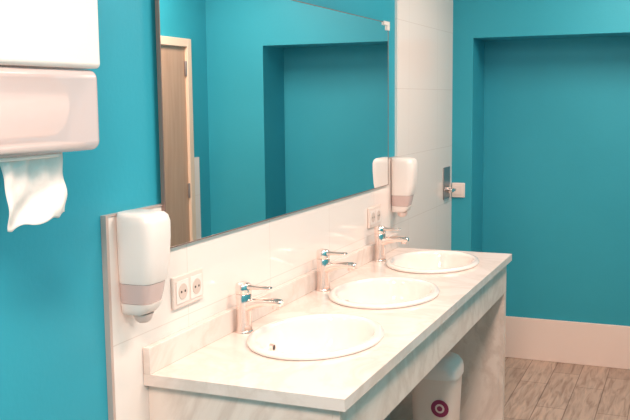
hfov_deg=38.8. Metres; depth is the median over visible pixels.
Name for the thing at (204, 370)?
countertop
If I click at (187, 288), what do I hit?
wall socket
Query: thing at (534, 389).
floor
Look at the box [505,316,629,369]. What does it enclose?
baseboard
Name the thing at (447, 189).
door handle
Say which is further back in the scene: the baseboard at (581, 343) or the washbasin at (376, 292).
the baseboard at (581, 343)
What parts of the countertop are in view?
panel, panel, panel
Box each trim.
[100,156,397,419]
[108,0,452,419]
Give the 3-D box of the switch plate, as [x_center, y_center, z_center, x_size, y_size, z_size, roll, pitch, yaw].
[0.833,-0.116,5.200,0.076,0.085,0.014,2,8,23]
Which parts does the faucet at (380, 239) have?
lever, spout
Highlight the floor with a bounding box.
[504,357,629,419]
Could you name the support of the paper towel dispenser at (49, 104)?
attached to the wall at (53, 348)
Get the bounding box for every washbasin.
[247,313,384,360]
[328,277,439,308]
[386,250,478,273]
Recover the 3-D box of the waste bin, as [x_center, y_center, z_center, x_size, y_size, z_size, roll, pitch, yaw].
[0.494,0.858,3.639,0.202,0.569,0.190,2,8,23]
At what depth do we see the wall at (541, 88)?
5.24 m
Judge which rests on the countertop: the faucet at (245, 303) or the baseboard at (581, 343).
the faucet at (245, 303)
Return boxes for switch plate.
[452,183,464,197]
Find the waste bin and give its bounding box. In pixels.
[412,351,463,419]
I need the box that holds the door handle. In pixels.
[443,166,455,199]
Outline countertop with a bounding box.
[143,233,511,419]
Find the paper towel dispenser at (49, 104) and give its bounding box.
[0,0,99,231]
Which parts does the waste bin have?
lid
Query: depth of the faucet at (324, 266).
3.26 m
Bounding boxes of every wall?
[0,0,394,419]
[451,0,629,325]
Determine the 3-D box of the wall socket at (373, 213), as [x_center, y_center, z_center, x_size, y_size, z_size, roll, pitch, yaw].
[0.263,0.028,3.936,0.014,0.088,0.160,2,8,23]
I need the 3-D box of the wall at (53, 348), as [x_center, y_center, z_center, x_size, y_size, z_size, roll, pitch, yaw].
[-0.508,0.018,2.293,0.120,2.585,6.400,2,8,23]
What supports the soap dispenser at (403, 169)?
attached to the wall at (53, 348)
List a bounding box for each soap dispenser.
[116,209,170,322]
[391,157,417,216]
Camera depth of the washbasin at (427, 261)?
3.97 m
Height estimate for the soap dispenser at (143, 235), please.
0.275 m
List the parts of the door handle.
plate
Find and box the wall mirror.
[155,0,389,248]
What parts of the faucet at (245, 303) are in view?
lever, spout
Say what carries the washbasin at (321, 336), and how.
in the countertop
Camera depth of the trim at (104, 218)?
2.16 m
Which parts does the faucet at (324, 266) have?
lever, spout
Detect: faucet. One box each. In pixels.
[235,281,283,333]
[316,249,356,291]
[374,225,408,261]
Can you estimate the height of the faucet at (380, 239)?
0.153 m
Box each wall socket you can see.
[171,268,202,309]
[367,204,380,228]
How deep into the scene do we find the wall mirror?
2.87 m

